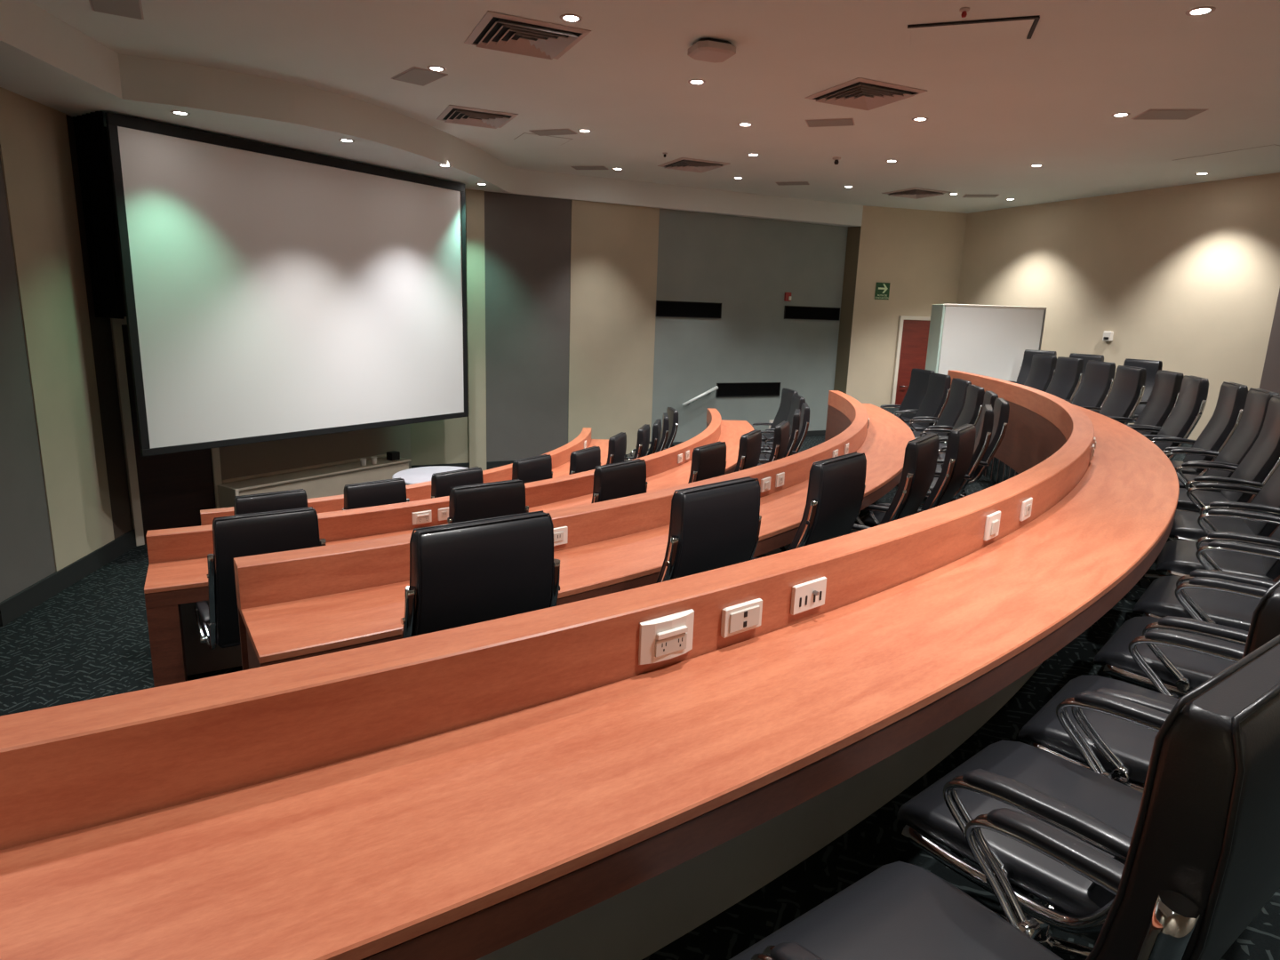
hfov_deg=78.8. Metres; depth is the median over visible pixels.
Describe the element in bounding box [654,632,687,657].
socket
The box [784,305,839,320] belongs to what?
wall panel
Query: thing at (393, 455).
media box
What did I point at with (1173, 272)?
wall
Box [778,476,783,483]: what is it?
socket
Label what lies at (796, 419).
swivel chair
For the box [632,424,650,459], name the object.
swivel chair
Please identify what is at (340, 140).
recessed light
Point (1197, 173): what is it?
recessed light
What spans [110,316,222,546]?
door
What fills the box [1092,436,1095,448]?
power outlet
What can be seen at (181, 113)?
recessed light
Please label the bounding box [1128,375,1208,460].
swivel chair
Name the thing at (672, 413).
swivel chair
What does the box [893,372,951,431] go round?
swivel chair
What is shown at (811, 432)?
baseboard
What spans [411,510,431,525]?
power outlet
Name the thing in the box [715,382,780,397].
wall panel
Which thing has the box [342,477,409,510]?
swivel chair
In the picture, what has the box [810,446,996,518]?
floor
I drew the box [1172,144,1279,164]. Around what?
access hatch
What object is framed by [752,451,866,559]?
swivel chair
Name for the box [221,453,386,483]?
backsplash
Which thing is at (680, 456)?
power outlet
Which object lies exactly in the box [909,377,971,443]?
swivel chair
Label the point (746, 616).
power outlet
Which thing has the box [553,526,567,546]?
power outlet
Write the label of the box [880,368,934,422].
swivel chair
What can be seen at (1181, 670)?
swivel chair
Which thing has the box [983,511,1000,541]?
power outlet
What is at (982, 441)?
swivel chair
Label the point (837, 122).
ceiling speaker
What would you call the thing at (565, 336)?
wall
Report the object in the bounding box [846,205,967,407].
wall
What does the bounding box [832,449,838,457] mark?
power outlet
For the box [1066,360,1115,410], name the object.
swivel chair
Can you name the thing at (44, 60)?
ceiling
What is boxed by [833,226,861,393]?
wall
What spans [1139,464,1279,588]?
swivel chair
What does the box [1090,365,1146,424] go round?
swivel chair
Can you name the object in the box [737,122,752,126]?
recessed light
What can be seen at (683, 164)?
ceiling vent
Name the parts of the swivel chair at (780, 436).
rail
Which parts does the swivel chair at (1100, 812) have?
rail, seat, armrest, armrest, backrest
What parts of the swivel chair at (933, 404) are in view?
seat, armrest, backrest, rail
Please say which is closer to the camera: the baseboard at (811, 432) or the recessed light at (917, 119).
the recessed light at (917, 119)
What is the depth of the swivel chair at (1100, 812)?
1.79 m
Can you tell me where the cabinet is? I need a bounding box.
[216,453,411,508]
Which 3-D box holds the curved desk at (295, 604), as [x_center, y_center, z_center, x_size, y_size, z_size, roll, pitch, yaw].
[1.263,0.280,6.650,1.748,1.302,9.516,8,14,27]
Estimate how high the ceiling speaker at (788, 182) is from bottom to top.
0.011 m
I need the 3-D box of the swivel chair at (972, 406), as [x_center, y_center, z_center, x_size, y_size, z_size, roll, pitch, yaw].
[3.499,-0.516,9.077,0.731,1.184,0.652,4,12,9]
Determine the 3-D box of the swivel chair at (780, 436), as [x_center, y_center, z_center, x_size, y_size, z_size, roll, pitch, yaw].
[1.176,-0.051,8.435,0.731,1.184,0.652,6,13,20]
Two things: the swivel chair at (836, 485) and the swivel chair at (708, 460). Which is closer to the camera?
the swivel chair at (836, 485)
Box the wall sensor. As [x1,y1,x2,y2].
[1102,331,1113,341]
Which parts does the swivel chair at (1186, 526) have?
seat, armrest, rail, armrest, backrest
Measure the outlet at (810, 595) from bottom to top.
0.088 m
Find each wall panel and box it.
[655,300,721,318]
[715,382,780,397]
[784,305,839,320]
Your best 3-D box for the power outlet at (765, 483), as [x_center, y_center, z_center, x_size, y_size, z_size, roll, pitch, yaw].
[0.824,0.030,5.081,0.022,0.090,0.110,11,15,36]
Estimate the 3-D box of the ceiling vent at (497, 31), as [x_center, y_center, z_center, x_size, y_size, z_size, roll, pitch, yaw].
[-0.882,-3.402,6.020,0.780,0.039,0.780,-4,14,-24]
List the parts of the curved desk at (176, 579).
leg panel, panel, modesty panel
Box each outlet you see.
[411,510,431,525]
[437,507,448,520]
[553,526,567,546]
[638,608,694,664]
[677,453,682,463]
[685,450,689,460]
[720,598,762,638]
[760,476,771,492]
[775,472,784,487]
[790,576,826,615]
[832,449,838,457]
[844,443,848,454]
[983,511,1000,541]
[1019,497,1032,521]
[1089,443,1094,460]
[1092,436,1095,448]
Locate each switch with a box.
[764,480,769,489]
[990,519,999,535]
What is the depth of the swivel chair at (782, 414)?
12.03 m
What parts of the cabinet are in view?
panel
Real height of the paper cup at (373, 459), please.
0.100 m
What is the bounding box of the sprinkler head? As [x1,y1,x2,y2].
[959,7,969,17]
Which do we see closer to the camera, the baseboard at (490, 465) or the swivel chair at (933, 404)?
the swivel chair at (933, 404)
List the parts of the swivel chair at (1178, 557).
seat, rail, armrest, armrest, backrest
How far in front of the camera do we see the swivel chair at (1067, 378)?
10.26 m
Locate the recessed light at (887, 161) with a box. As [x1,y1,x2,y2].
[885,160,897,162]
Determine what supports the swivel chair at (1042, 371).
on the floor at (877, 841)
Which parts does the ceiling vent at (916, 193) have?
frame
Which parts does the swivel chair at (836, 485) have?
seat, armrest, rail, backrest, rail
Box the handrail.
[682,385,718,407]
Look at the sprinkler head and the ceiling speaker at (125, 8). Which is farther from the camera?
the ceiling speaker at (125, 8)
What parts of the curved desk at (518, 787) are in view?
modesty panel, panel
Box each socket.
[416,515,429,523]
[441,511,447,517]
[553,531,563,542]
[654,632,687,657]
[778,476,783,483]
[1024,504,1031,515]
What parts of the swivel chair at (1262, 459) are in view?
armrest, seat, armrest, rail, backrest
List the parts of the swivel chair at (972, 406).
armrest, seat, backrest, rail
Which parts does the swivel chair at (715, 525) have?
rail, rail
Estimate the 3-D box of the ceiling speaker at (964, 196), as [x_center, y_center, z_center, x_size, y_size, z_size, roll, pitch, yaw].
[5.593,-4.674,12.814,0.523,0.011,0.214,5,13,12]
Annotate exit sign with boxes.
[874,282,890,299]
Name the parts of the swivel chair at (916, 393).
seat, backrest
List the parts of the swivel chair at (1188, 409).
armrest, backrest, rail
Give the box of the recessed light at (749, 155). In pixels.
[747,153,759,156]
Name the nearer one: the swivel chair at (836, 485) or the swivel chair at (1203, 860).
the swivel chair at (1203, 860)
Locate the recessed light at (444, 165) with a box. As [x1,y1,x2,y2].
[438,164,451,167]
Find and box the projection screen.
[104,112,468,456]
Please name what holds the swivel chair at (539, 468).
on the floor
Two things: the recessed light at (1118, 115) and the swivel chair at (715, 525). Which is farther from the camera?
the recessed light at (1118, 115)
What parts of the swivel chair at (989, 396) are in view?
seat, backrest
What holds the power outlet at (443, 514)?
attached to the curved desk at (176, 579)
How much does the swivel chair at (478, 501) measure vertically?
1.184 m
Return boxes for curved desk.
[0,369,1179,959]
[144,408,754,687]
[200,427,608,525]
[233,390,915,670]
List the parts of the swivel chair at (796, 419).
rail, backrest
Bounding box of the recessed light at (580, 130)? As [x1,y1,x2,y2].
[577,128,591,132]
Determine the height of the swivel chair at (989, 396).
1.184 m
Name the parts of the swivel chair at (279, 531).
armrest, rail, seat, rail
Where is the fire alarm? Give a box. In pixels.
[784,292,791,301]
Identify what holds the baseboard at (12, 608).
attached to the wall at (64, 490)
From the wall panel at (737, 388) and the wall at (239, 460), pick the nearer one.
the wall at (239, 460)
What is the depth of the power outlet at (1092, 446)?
4.95 m
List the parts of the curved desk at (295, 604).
panel, modesty panel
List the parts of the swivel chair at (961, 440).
seat, armrest, rail, backrest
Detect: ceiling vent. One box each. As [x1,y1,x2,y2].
[436,104,518,128]
[464,10,591,59]
[657,157,729,172]
[804,77,927,110]
[881,187,950,199]
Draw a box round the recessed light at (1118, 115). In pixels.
[1111,112,1130,117]
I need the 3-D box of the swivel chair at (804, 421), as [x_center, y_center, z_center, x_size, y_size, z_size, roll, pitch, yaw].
[1.788,-0.407,10.163,0.731,1.184,0.652,4,12,7]
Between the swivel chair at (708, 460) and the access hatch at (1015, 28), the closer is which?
the access hatch at (1015, 28)
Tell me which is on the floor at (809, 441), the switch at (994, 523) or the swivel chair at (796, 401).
the swivel chair at (796, 401)
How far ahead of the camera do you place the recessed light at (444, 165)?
9.62 m
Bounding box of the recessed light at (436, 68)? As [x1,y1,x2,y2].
[427,65,446,71]
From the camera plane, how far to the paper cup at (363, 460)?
10.85 m
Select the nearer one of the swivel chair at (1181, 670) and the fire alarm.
the swivel chair at (1181, 670)
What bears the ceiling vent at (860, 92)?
in the ceiling at (994, 110)
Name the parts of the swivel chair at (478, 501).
rail, rail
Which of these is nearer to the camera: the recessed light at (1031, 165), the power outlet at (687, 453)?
the power outlet at (687, 453)
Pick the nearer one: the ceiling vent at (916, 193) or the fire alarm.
the ceiling vent at (916, 193)
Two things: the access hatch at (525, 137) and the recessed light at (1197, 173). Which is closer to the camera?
the access hatch at (525, 137)
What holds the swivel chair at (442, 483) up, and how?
on the floor
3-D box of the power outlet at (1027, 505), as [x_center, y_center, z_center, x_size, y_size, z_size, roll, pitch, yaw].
[1.683,0.128,3.393,0.017,0.090,0.116,13,16,40]
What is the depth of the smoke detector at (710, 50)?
5.95 m
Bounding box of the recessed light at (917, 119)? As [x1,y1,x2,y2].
[912,117,927,121]
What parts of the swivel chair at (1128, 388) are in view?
rail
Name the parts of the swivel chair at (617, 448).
rail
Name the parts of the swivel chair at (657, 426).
rail, backrest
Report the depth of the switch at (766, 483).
5.07 m
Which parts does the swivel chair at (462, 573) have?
rail, rail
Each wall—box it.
[0,87,133,602]
[104,126,411,479]
[410,188,847,470]
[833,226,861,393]
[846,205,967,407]
[956,172,1279,439]
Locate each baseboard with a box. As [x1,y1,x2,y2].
[0,529,135,626]
[411,454,627,469]
[806,430,825,436]
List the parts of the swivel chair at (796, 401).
seat, backrest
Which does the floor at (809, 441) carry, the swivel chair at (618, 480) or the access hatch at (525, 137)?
the swivel chair at (618, 480)
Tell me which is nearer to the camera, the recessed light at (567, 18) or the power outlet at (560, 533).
the power outlet at (560, 533)
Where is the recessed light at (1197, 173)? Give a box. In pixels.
[1194,172,1209,175]
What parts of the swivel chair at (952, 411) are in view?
armrest, seat, backrest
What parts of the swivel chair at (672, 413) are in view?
seat, backrest, rail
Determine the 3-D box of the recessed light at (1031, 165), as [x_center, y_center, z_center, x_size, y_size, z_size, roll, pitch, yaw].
[5.206,-4.128,10.238,0.164,0.005,0.164,-4,14,-24]
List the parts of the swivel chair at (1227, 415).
armrest, seat, backrest, rail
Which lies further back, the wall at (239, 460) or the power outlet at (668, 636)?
the wall at (239, 460)
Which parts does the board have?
panel, rail, post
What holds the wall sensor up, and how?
attached to the wall at (1173, 272)
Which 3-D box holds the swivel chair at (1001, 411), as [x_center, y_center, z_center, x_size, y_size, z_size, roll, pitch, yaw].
[3.124,-0.217,7.646,0.731,1.184,0.652,6,13,17]
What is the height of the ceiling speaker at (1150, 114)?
0.011 m
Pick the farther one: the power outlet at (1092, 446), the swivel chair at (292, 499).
the swivel chair at (292, 499)
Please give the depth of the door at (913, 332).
15.32 m
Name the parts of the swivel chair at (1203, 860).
armrest, seat, armrest, rail, backrest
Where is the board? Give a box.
[925,304,1046,381]
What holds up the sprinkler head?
attached to the ceiling at (994, 110)
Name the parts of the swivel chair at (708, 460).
rail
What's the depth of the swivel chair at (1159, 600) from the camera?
3.32 m
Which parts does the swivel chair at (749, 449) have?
rail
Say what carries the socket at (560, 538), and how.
attached to the power outlet at (560, 533)
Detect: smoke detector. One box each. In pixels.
[687,37,735,62]
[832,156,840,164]
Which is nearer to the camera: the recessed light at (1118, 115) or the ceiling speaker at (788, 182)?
the recessed light at (1118, 115)
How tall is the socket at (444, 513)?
0.045 m
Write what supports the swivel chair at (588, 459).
on the floor
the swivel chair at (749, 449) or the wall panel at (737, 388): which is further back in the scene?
the wall panel at (737, 388)
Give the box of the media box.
[386,450,399,461]
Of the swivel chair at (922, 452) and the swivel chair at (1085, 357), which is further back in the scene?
the swivel chair at (1085, 357)
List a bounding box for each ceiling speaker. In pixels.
[88,0,143,19]
[391,66,447,86]
[529,128,577,135]
[570,166,608,169]
[776,181,809,185]
[805,118,855,127]
[961,194,999,197]
[1131,109,1207,119]
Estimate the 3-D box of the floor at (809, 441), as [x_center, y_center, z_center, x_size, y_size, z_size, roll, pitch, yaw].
[3.007,1.028,7.345,11.915,0.333,17.653,2,12,0]
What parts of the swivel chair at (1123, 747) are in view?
rail, seat, armrest, armrest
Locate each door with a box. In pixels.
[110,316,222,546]
[889,315,930,407]
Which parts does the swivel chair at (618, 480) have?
rail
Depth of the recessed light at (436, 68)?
6.91 m
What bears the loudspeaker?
hanging from the ceiling at (44, 60)
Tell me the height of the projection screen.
3.290 m
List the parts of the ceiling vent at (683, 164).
frame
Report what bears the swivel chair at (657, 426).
on the floor
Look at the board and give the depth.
13.04 m
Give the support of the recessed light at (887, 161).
in the ceiling at (994, 110)
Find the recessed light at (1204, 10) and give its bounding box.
[1185,6,1215,15]
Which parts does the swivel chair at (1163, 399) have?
backrest, rail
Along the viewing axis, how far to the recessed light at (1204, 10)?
5.08 m
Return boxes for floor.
[0,544,154,716]
[187,435,825,680]
[641,408,1279,959]
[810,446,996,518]
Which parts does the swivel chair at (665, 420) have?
backrest, rail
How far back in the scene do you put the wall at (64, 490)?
7.28 m
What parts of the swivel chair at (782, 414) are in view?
seat, backrest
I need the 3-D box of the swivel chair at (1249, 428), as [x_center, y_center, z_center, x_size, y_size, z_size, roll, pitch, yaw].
[4.287,-0.121,6.002,0.731,1.184,0.652,7,13,23]
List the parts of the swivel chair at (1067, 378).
rail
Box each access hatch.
[514,132,572,145]
[907,15,1039,46]
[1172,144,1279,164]
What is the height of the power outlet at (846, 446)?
0.095 m
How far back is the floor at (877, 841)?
2.36 m
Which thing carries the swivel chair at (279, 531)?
on the floor at (809, 441)
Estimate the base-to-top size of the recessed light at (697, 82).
0.005 m
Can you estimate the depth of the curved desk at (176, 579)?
4.92 m
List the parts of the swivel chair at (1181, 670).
rail, seat, armrest, armrest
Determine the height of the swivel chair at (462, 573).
1.184 m
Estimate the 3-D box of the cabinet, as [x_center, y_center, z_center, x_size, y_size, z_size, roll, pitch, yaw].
[-4.293,0.128,10.560,0.447,0.600,2.640,10,15,33]
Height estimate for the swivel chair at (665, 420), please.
1.184 m
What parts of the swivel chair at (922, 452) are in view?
armrest, rail, backrest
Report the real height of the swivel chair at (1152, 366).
1.184 m
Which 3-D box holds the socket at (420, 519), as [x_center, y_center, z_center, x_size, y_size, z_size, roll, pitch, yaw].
[-1.532,0.282,5.502,0.096,0.044,0.008,-9,16,-40]
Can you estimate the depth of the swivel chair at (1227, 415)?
6.39 m
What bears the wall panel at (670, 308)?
attached to the wall at (565, 336)
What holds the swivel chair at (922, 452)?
on the floor at (983, 483)
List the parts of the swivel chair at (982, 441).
seat, armrest, rail, backrest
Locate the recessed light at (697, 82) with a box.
[688,79,705,85]
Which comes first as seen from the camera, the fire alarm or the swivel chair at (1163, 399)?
the swivel chair at (1163, 399)
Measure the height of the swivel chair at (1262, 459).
1.184 m
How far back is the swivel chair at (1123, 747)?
2.26 m
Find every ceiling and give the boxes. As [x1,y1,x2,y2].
[0,0,863,226]
[27,0,1279,213]
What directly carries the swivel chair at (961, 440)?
on the floor at (983, 483)
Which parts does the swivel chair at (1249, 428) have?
armrest, armrest, seat, backrest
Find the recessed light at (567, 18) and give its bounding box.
[560,14,582,23]
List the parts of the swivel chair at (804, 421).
seat, backrest, rail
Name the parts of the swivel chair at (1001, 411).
seat, rail, backrest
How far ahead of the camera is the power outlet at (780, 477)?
5.23 m
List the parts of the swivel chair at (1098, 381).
rail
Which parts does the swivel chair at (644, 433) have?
rail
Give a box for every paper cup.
[360,458,367,466]
[370,456,377,463]
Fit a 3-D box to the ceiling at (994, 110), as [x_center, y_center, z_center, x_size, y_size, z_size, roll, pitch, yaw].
[1.756,-3.454,6.301,14.730,0.120,17.810,2,12,0]
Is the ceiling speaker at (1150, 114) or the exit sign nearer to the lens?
the ceiling speaker at (1150, 114)
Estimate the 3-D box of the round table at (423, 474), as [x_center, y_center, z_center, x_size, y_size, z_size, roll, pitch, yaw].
[-2.512,0.294,9.755,1.100,0.740,1.100,2,12,0]
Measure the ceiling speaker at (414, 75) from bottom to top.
0.011 m
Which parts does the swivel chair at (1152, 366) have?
armrest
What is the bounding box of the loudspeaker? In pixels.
[72,111,124,319]
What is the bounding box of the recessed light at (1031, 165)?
[1029,164,1043,167]
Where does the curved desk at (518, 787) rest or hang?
on the floor at (983, 483)
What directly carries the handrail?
attached to the wall at (565, 336)
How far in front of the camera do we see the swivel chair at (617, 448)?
9.10 m
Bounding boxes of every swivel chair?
[194,506,326,649]
[233,488,308,515]
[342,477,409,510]
[400,510,559,638]
[431,466,483,498]
[447,479,528,524]
[512,454,552,483]
[568,446,600,474]
[591,458,647,503]
[606,432,626,464]
[624,412,669,461]
[624,418,661,460]
[627,407,678,456]
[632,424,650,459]
[656,476,761,583]
[688,440,726,483]
[729,634,1279,959]
[734,429,761,471]
[751,388,798,441]
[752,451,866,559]
[757,408,800,465]
[759,402,809,463]
[760,393,805,450]
[767,420,790,463]
[849,432,939,533]
[854,423,975,527]
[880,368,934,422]
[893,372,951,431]
[896,579,1279,959]
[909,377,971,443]
[920,384,984,452]
[920,397,1009,506]
[924,403,993,498]
[937,390,998,497]
[1008,349,1056,384]
[1018,629,1244,792]
[1024,353,1056,391]
[1046,356,1083,401]
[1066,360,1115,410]
[1069,352,1103,401]
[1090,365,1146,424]
[1093,576,1268,697]
[1108,369,1183,440]
[1123,358,1162,423]
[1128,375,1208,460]
[1132,540,1279,631]
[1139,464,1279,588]
[1139,508,1279,616]
[1151,381,1247,475]
[1165,387,1279,538]
[1166,394,1279,542]
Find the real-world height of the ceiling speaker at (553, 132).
0.011 m
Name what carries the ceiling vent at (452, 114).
in the ceiling at (994, 110)
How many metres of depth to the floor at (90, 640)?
6.36 m
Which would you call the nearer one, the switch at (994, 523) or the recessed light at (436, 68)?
the switch at (994, 523)
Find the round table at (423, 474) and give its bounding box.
[392,465,468,485]
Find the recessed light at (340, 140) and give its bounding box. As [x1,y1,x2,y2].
[338,138,354,142]
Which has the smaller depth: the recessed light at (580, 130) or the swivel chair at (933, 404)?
the recessed light at (580, 130)
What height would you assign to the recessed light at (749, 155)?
0.005 m
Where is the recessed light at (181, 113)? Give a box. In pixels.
[170,111,190,115]
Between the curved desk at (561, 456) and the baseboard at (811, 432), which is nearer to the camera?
the curved desk at (561, 456)
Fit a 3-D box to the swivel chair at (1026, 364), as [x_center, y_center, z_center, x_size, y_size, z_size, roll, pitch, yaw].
[6.258,-1.508,12.671,0.731,1.184,0.652,-7,15,-35]
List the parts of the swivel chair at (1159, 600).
rail, seat, armrest, armrest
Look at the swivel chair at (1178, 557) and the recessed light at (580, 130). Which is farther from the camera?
the recessed light at (580, 130)

